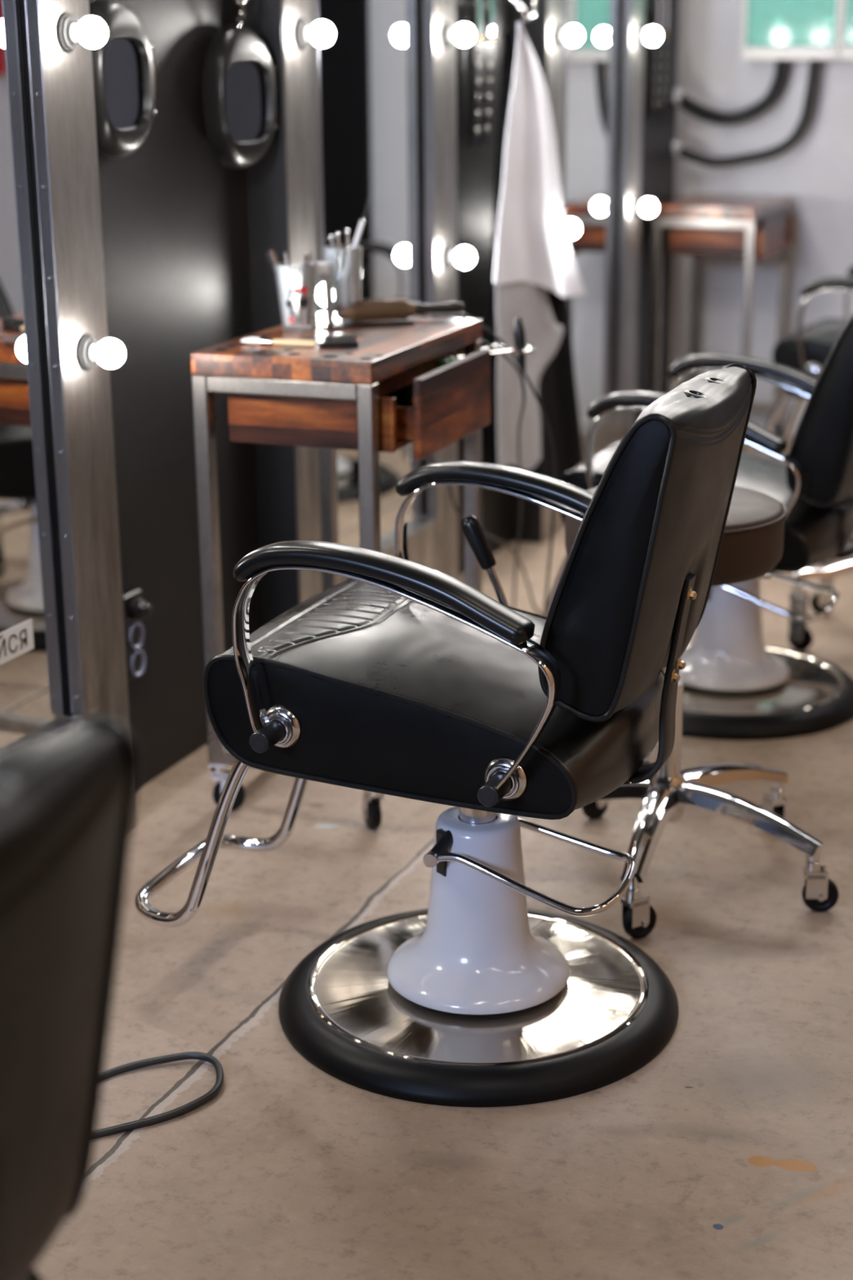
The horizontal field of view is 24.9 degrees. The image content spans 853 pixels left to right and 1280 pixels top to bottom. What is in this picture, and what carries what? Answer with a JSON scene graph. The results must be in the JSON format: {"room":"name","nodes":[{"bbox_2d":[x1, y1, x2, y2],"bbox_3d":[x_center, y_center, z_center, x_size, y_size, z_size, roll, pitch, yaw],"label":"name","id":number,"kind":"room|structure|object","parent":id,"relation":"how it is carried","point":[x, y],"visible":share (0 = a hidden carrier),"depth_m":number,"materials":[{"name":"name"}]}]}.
{"room":"salon","nodes":[
{"label":"salon","id":0,"kind":"room"},
{"bbox_2d":[33,435,852,1279],"bbox_3d":[1.050,0.885,2.113,4.750,0.100,10.650,6,18,22],"label":"floor","id":1,"kind":"structure","parent":0,"point":[728,1154],"depth_m":2.77,"materials":[{"name":"concrete"}]},
{"bbox_2d":[0,0,135,827],"bbox_3d":[-0.757,-0.541,2.984,0.170,2.150,0.959,6,18,22],"label":"mirror","id":2,"kind":"object","parent":1,"relation":"on","point":[60,571],"visible":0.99,"depth_m":3.32,"materials":[{"name":"metal"}]},
{"bbox_2d":[0,618,34,664],"bbox_3d":[-0.718,0.012,3.298,0.001,0.054,0.170,6,18,22],"label":"sticker","id":3,"kind":"object","parent":2,"relation":"attached to","point":[18,640],"visible":1,"depth_m":3.33,"materials":[{"name":"white paper"}]},
{"bbox_2d":[0,0,68,752],"bbox_3d":[-0.782,-0.598,2.977,0.007,1.738,0.637,6,18,22],"label":"mirror glass","id":4,"kind":"object","parent":2,"relation":"on","point":[34,683],"depth_m":3.29,"materials":[{"name":"white"}]},
{"bbox_2d":[56,12,79,53],"bbox_3d":[-0.591,-1.010,3.219,0.016,0.064,0.064,6,18,22],"label":"socket","id":5,"kind":"object","parent":2,"relation":"attached to","point":[68,41],"depth_m":3.20,"materials":[{"name":"silver metal"}]},
{"bbox_2d":[76,333,97,370],"bbox_3d":[-0.587,-0.502,3.375,0.016,0.064,0.064,6,18,22],"label":"socket","id":6,"kind":"object","parent":2,"relation":"attached to","point":[86,344],"depth_m":3.36,"materials":[{"name":"silver"}]},
{"bbox_2d":[0,715,139,1279],"bbox_3d":[-0.679,0.539,1.442,0.895,0.985,0.620,6,18,22],"label":"chair","id":7,"kind":"object","parent":1,"relation":"on","point":[68,797],"visible":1,"depth_m":1.30,"materials":[{"name":"black leather"}]},
{"bbox_2d":[95,1051,223,1137],"bbox_3d":[-0.426,0.645,2.744,0.297,0.016,0.169,-8,19,-23],"label":"cable","id":8,"kind":"object","parent":1,"relation":"on","point":[179,1111],"visible":0.7,"depth_m":2.76,"materials":[{"name":"black rubber"}]},
{"bbox_2d":[190,312,490,829],"bbox_3d":[-0.125,-0.160,3.859,0.426,0.897,0.633,6,18,20],"label":"work table","id":9,"kind":"object","parent":1,"relation":"on","point":[329,400],"visible":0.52,"depth_m":3.56,"materials":[{"name":"brown wood"}]},
{"bbox_2d":[240,337,318,346],"bbox_3d":[-0.271,-0.553,3.593,0.153,0.012,0.029,6,18,22],"label":"brush","id":10,"kind":"object","parent":9,"relation":"on","point":[306,343],"visible":1,"depth_m":3.59,"materials":[{"name":"white"}]},
{"bbox_2d":[274,261,318,332],"bbox_3d":[-0.252,-0.669,3.776,0.085,0.128,0.085,6,18,22],"label":"drinking glass","id":11,"kind":"object","parent":9,"relation":"on","point":[307,300],"visible":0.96,"depth_m":3.75,"materials":[{"name":"white"}]},
{"bbox_2d":[264,252,278,283],"bbox_3d":[-0.282,-0.686,3.773,0.063,0.139,0.008,0,17,0],"label":"hair clip","id":12,"kind":"object","parent":11,"relation":"in","point":[267,255],"visible":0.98,"depth_m":3.76,"materials":[{"name":"silver metal"}]},
{"bbox_2d":[273,252,292,324],"bbox_3d":[-0.278,-0.686,3.773,0.038,0.137,0.008,4,17,13],"label":"hair clip","id":13,"kind":"object","parent":11,"relation":"in","point":[275,253],"visible":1,"depth_m":3.76,"materials":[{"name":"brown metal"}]},
{"bbox_2d":[269,249,297,324],"bbox_3d":[-0.276,-0.686,3.762,0.056,0.145,0.007,-7,18,-21],"label":"hair clip","id":14,"kind":"object","parent":11,"relation":"in","point":[273,255],"visible":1,"depth_m":3.75,"materials":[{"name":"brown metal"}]},
{"bbox_2d":[278,264,296,324],"bbox_3d":[-0.273,-0.674,3.772,0.036,0.116,0.008,1,17,5],"label":"hair clip","id":15,"kind":"object","parent":11,"relation":"in","point":[290,308],"visible":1,"depth_m":3.78,"materials":[{"name":"silver metal"}]},
{"bbox_2d":[284,251,295,311],"bbox_3d":[-0.266,-0.690,3.788,0.008,0.136,0.040,-13,21,-35],"label":"hair clip","id":16,"kind":"object","parent":11,"relation":"in","point":[285,252],"visible":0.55,"depth_m":3.79,"materials":[{"name":"silver metal"}]},
{"bbox_2d":[286,294,307,307],"bbox_3d":[-0.251,-0.656,3.746,0.042,0.025,0.007,-1,17,-2],"label":"print","id":17,"kind":"object","parent":11,"relation":"attached to","point":[303,300],"depth_m":3.75,"materials":[{"name":"black plastic"}]},
{"bbox_2d":[288,285,307,324],"bbox_3d":[-0.250,-0.649,3.747,0.041,0.073,0.010,1,17,5],"label":"print","id":18,"kind":"object","parent":11,"relation":"attached to","point":[303,300],"depth_m":3.75,"materials":[{"name":"red paint"}]},
{"bbox_2d":[297,253,307,324],"bbox_3d":[-0.240,-0.682,3.758,0.008,0.138,0.036,-13,21,-34],"label":"hair clip","id":19,"kind":"object","parent":11,"relation":"in","point":[305,254],"visible":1,"depth_m":3.74,"materials":[{"name":"silver metal"}]},
{"bbox_2d":[297,262,310,323],"bbox_3d":[-0.239,-0.674,3.757,0.007,0.123,0.044,-13,21,-35],"label":"hair clip","id":20,"kind":"object","parent":11,"relation":"in","point":[308,263],"visible":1,"depth_m":3.77,"materials":[{"name":"silver metal"}]},
{"bbox_2d":[302,253,311,320],"bbox_3d":[-0.236,-0.689,3.792,0.007,0.132,0.035,13,21,37],"label":"hair clip","id":21,"kind":"object","parent":11,"relation":"in","point":[309,253],"visible":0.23,"depth_m":3.79,"materials":[{"name":"silver metal"}]},
{"bbox_2d":[300,261,316,323],"bbox_3d":[-0.231,-0.680,3.783,0.040,0.119,0.008,-7,18,-21],"label":"hair clip","id":22,"kind":"object","parent":11,"relation":"in","point":[315,262],"visible":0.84,"depth_m":3.79,"materials":[{"name":"silver metal"}]},
{"bbox_2d":[312,262,333,328],"bbox_3d":[-0.205,-0.680,3.815,0.042,0.126,0.042,6,18,22],"label":"bottle","id":23,"kind":"object","parent":9,"relation":"on","point":[323,268],"visible":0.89,"depth_m":3.81,"materials":[{"name":"clear glass"}]},
{"bbox_2d":[317,333,359,348],"bbox_3d":[-0.163,-0.552,3.572,0.075,0.021,0.026,-4,17,-10],"label":"comb","id":24,"kind":"object","parent":9,"relation":"on","point":[340,341],"visible":1,"depth_m":3.56,"materials":[{"name":"black plastic"}]},
{"bbox_2d":[321,228,362,323],"bbox_3d":[-0.167,-0.725,3.861,0.080,0.184,0.080,6,18,22],"label":"drinking glass","id":25,"kind":"object","parent":9,"relation":"on","point":[355,254],"depth_m":3.85,"materials":[{"name":"white"}]},
{"bbox_2d":[333,196,370,315],"bbox_3d":[-0.153,-0.762,3.855,0.088,0.233,0.024,-4,17,-11],"label":"brush","id":26,"kind":"object","parent":25,"relation":"in","point":[362,222],"visible":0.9,"depth_m":3.85,"materials":[{"name":"white plastic"}]},
{"bbox_2d":[321,320,413,328],"bbox_3d":[-0.115,-0.627,3.844,0.185,0.005,0.034,-4,17,-12],"label":"comb","id":27,"kind":"object","parent":9,"relation":"on","point":[390,322],"visible":1,"depth_m":3.84,"materials":[{"name":"black plastic"}]},
{"bbox_2d":[336,298,464,322],"bbox_3d":[-0.050,-0.663,3.889,0.266,0.045,0.045,-5,18,-16],"label":"brush","id":28,"kind":"object","parent":9,"relation":"on","point":[373,310],"visible":1,"depth_m":3.87,"materials":[{"name":"brown wood"}]},
{"bbox_2d":[404,356,457,403],"bbox_3d":[0.011,-0.508,3.781,0.109,0.092,0.040,-2,17,-4],"label":"clips","id":29,"kind":"object","parent":9,"relation":"in","point":[409,388],"visible":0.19,"depth_m":3.78,"materials":[{"name":"green plastic"}]},
{"bbox_2d":[457,344,533,358],"bbox_3d":[0.124,-0.606,4.064,0.200,0.008,0.099,-9,19,-25],"label":"wire holder","id":30,"kind":"object","parent":9,"relation":"attached to","point":[500,348],"visible":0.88,"depth_m":4.06,"materials":[{"name":"silver metal"}]},
{"bbox_2d":[481,340,525,608],"bbox_3d":[0.176,-0.354,4.568,0.138,0.848,0.792,1,17,5],"label":"power cable","id":31,"kind":"object","parent":30,"relation":"hanging from","point":[503,354],"visible":0.73,"depth_m":4.42,"materials":[{"name":"black rubber"}]},
{"bbox_2d":[512,315,526,373],"bbox_3d":[0.196,-0.621,4.074,0.028,0.120,0.026,6,18,22],"label":"tool","id":32,"kind":"object","parent":30,"relation":"in","point":[519,335],"visible":1,"depth_m":4.06,"materials":[{"name":"black plastic"}]},
{"bbox_2d":[240,0,475,625],"bbox_3d":[-0.113,-1.002,4.470,0.170,2.150,0.958,6,18,22],"label":"mirror","id":33,"kind":"object","parent":1,"relation":"on","point":[366,90],"visible":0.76,"depth_m":4.42,"materials":[{"name":"metal"}]},
{"bbox_2d":[293,17,310,50],"bbox_3d":[-0.253,-1.252,4.000,0.016,0.064,0.064,6,18,22],"label":"socket","id":34,"kind":"object","parent":33,"relation":"attached to","point":[301,25],"depth_m":3.98,"materials":[{"name":"silver"}]},
{"bbox_2d":[319,0,424,546],"bbox_3d":[-0.137,-1.058,4.463,0.007,1.738,0.636,6,18,22],"label":"mirror glass","id":35,"kind":"object","parent":33,"relation":"on","point":[372,70],"depth_m":4.52,"materials":[{"name":"white"}]},
{"bbox_2d":[440,21,453,48],"bbox_3d":[0.053,-1.470,4.705,0.016,0.064,0.064,6,18,22],"label":"socket","id":36,"kind":"object","parent":33,"relation":"attached to","point":[446,27],"depth_m":4.69,"materials":[{"name":"silver"}]},
{"bbox_2d":[441,244,454,270],"bbox_3d":[0.057,-0.962,4.860,0.016,0.064,0.064,6,18,22],"label":"socket","id":37,"kind":"object","parent":33,"relation":"attached to","point":[447,250],"depth_m":4.84,"materials":[{"name":"silver plastic"}]},
{"bbox_2d":[134,363,756,1106],"bbox_3d":[-0.004,0.086,2.901,0.895,0.985,0.620,6,18,22],"label":"chair","id":38,"kind":"object","parent":1,"relation":"on","point":[402,677],"visible":1,"depth_m":2.74,"materials":[{"name":"black leather"}]},
{"bbox_2d":[684,389,706,398],"bbox_3d":[0.360,-0.327,2.591,0.034,0.014,0.035,6,18,22],"label":"socket","id":39,"kind":"object","parent":38,"relation":"attached to","point":[691,393],"depth_m":2.59,"materials":[{"name":"silver metal"}]},
{"bbox_2d":[705,377,724,383],"bbox_3d":[0.402,-0.357,2.688,0.034,0.014,0.035,6,18,22],"label":"socket","id":40,"kind":"object","parent":38,"relation":"attached to","point":[708,380],"depth_m":2.69,"materials":[{"name":"silver metal"}]},
{"bbox_2d":[428,455,542,615],"bbox_3d":[0.194,-0.248,4.542,0.159,0.662,0.746,6,18,22],"label":"power cable","id":41,"kind":"object","parent":1,"relation":"on","point":[458,512],"visible":0.5,"depth_m":4.74,"materials":[{"name":"black rubber"}]},
{"bbox_2d":[431,311,556,608],"bbox_3d":[0.208,-0.302,4.297,0.200,0.906,0.597,6,18,22],"label":"power cable","id":42,"kind":"object","parent":1,"relation":"on","point":[461,313],"visible":0.7,"depth_m":4.12,"materials":[{"name":"black rubber"}]},
{"bbox_2d":[512,0,661,543],"bbox_3d":[0.512,-1.449,5.913,0.170,2.150,0.956,6,18,22],"label":"mirror","id":43,"kind":"object","parent":1,"relation":"on","point":[589,54],"visible":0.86,"depth_m":6.06,"materials":[{"name":"metal"}]},
{"bbox_2d":[490,32,583,479],"bbox_3d":[0.331,-1.025,5.483,0.044,1.325,0.828,6,18,22],"label":"apron","id":44,"kind":"object","parent":43,"relation":"attached to","point":[544,316],"visible":0.7,"depth_m":5.42,"materials":[{"name":"black fabric"}]},
{"bbox_2d":[493,22,585,297],"bbox_3d":[0.320,-1.288,5.307,0.030,0.769,0.834,6,18,22],"label":"towel","id":45,"kind":"object","parent":44,"relation":"on","point":[532,245],"visible":1,"depth_m":5.23,"materials":[{"name":"grey fabric"}]},
{"bbox_2d":[552,23,563,47],"bbox_3d":[0.373,-1.700,5.444,0.016,0.064,0.064,6,18,22],"label":"socket","id":46,"kind":"object","parent":43,"relation":"attached to","point":[557,28],"depth_m":5.43,"materials":[{"name":"silver"}]},
{"bbox_2d":[564,0,621,429],"bbox_3d":[0.488,-1.505,5.906,0.007,1.738,0.634,6,18,22],"label":"mirror glass","id":47,"kind":"object","parent":43,"relation":"on","point":[593,186],"depth_m":6.03,"materials":[{"name":"grey"}]},
{"bbox_2d":[631,197,639,217],"bbox_3d":[0.683,-1.409,6.302,0.016,0.064,0.064,6,18,22],"label":"socket","id":48,"kind":"object","parent":43,"relation":"attached to","point":[635,203],"depth_m":6.28,"materials":[{"name":"silver"}]},
{"bbox_2d":[635,25,643,46],"bbox_3d":[0.678,-1.917,6.147,0.016,0.064,0.064,6,18,22],"label":"socket","id":49,"kind":"object","parent":43,"relation":"attached to","point":[638,28],"depth_m":6.13,"materials":[{"name":"silver"}]},
{"bbox_2d":[516,485,839,938],"bbox_3d":[0.438,0.095,3.369,0.609,0.688,0.586,6,18,22],"label":"stool","id":50,"kind":"object","parent":1,"relation":"on","point":[752,545],"visible":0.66,"depth_m":3.30,"materials":[{"name":"silver metal"}]},
{"bbox_2d":[542,314,852,740],"bbox_3d":[0.604,-0.327,4.337,0.895,0.925,0.620,7,19,24],"label":"chair","id":51,"kind":"object","parent":1,"relation":"on","point":[736,686],"visible":0.48,"depth_m":4.20,"materials":[{"name":"black leather"}]},
{"bbox_2d":[648,193,794,452],"bbox_3d":[1.075,-1.135,7.011,0.388,0.897,0.633,6,18,22],"label":"work table","id":52,"kind":"object","parent":1,"relation":"on","point":[749,227],"visible":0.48,"depth_m":6.72,"materials":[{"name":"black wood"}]},
{"bbox_2d":[755,266,852,542],"bbox_3d":[1.334,-0.807,5.783,0.895,0.985,0.620,7,19,24],"label":"chair","id":53,"kind":"object","parent":1,"relation":"on","point":[806,350],"visible":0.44,"depth_m":5.64,"materials":[{"name":"black leather"}]},
{"bbox_2d":[787,542,852,650],"bbox_3d":[1.167,-0.319,4.700,0.576,0.688,0.613,-4,17,-10],"label":"stool","id":54,"kind":"object","parent":1,"relation":"on","point":[800,637],"visible":0.66,"depth_m":4.73,"materials":[{"name":"silver metal"}]},
{"bbox_2d":[668,0,689,389],"bbox_3d":[-1.116,-0.872,2.452,0.130,3.100,10.550,6,18,22],"label":"wall","id":55,"kind":"structure","parent":0,"point":[684,5],"depth_m":7.19,"materials":[{"name":"white paint"}]},
{"bbox_2d":[88,0,155,158],"bbox_3d":[-0.558,-1.052,3.486,0.062,0.360,0.217,6,18,22],"label":"mirror","id":56,"kind":"object","parent":55,"relation":"hanging from","point":[124,73],"visible":0.92,"depth_m":3.48,"materials":[{"name":"silver mirror"}]},
{"bbox_2d":[122,588,152,682],"bbox_3d":[-0.560,-0.007,3.795,0.050,0.176,0.072,6,18,22],"label":"power outlet","id":57,"kind":"object","parent":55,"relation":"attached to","point":[135,608],"visible":0.99,"depth_m":3.79,"materials":[{"name":"black plastic"}]},
{"bbox_2d":[128,622,144,649],"bbox_3d":[-0.569,-0.008,3.799,0.007,0.054,0.054,6,18,22],"label":"socket","id":58,"kind":"object","parent":57,"relation":"attached to","point":[135,629],"depth_m":3.80,"materials":[{"name":"silver"}]},
{"bbox_2d":[129,649,146,676],"bbox_3d":[-0.569,0.045,3.816,0.007,0.054,0.054,6,18,22],"label":"socket","id":59,"kind":"object","parent":57,"relation":"attached to","point":[137,657],"depth_m":3.82,"materials":[{"name":"silver"}]},
{"bbox_2d":[202,0,277,168],"bbox_3d":[-0.380,-1.132,3.890,0.078,0.360,0.217,9,20,29],"label":"mirror","id":60,"kind":"object","parent":55,"relation":"hanging from","point":[239,78],"visible":1,"depth_m":3.86,"materials":[{"name":"silver mirror"}]},
{"bbox_2d":[88,0,679,791],"bbox_3d":[-1.088,-0.835,2.329,0.020,3.100,10.335,6,18,22],"label":"wall panel","id":61,"kind":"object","parent":55,"relation":"attached to","point":[175,217],"depth_m":3.92,"materials":[{"name":"black wood"}]},
{"bbox_2d":[468,0,496,150],"bbox_3d":[0.145,-1.528,5.146,0.040,0.436,0.162,6,18,22],"label":"strap","id":62,"kind":"object","parent":55,"relation":"attached to","point":[488,38],"visible":1,"depth_m":5.15,"materials":[{"name":"black leather"}]},
{"bbox_2d":[506,0,537,21],"bbox_3d":[0.193,-1.658,5.040,0.187,0.090,0.067,1,17,6],"label":"coat hook","id":63,"kind":"object","parent":55,"relation":"attached to","point":[526,17],"visible":1,"depth_m":5.02,"materials":[{"name":"silver metal"}]},
{"bbox_2d":[648,0,669,119],"bbox_3d":[0.795,-2.011,6.640,0.040,0.436,0.162,6,18,22],"label":"strap","id":64,"kind":"object","parent":55,"relation":"attached to","point":[660,16],"visible":0.88,"depth_m":6.64,"materials":[{"name":"black leather"}]},
{"bbox_2d":[678,0,852,435],"bbox_3d":[3.055,-2.087,6.300,4.750,3.100,0.100,6,18,22],"label":"wall","id":65,"kind":"structure","parent":0,"point":[817,171],"depth_m":7.13,"materials":[{"name":"white paint"}]},
{"bbox_2d":[741,0,842,60],"bbox_3d":[1.309,-2.278,6.866,0.346,0.420,0.135,6,18,22],"label":"window","id":66,"kind":"structure","parent":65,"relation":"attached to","point":[773,29],"depth_m":6.89,"materials":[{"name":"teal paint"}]},
{"bbox_2d":[674,59,788,125],"bbox_3d":[1.084,-1.986,6.992,0.432,0.251,0.118,-1,17,-3],"label":"conduit","id":67,"kind":"object","parent":66,"relation":"attached to","point":[682,101],"visible":1,"depth_m":6.99,"materials":[{"name":"black rubber"}]},
{"bbox_2d":[672,59,820,168],"bbox_3d":[1.141,-1.910,6.996,0.532,0.401,0.120,0,17,2],"label":"conduit","id":68,"kind":"object","parent":66,"relation":"attached to","point":[701,159],"visible":0.99,"depth_m":7.00,"materials":[{"name":"black rubber"}]},
{"bbox_2d":[839,0,852,59],"bbox_3d":[1.629,-2.242,6.738,0.340,0.420,0.135,6,18,22],"label":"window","id":69,"kind":"structure","parent":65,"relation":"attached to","point":[846,23],"depth_m":6.80,"materials":[{"name":"white paint"}]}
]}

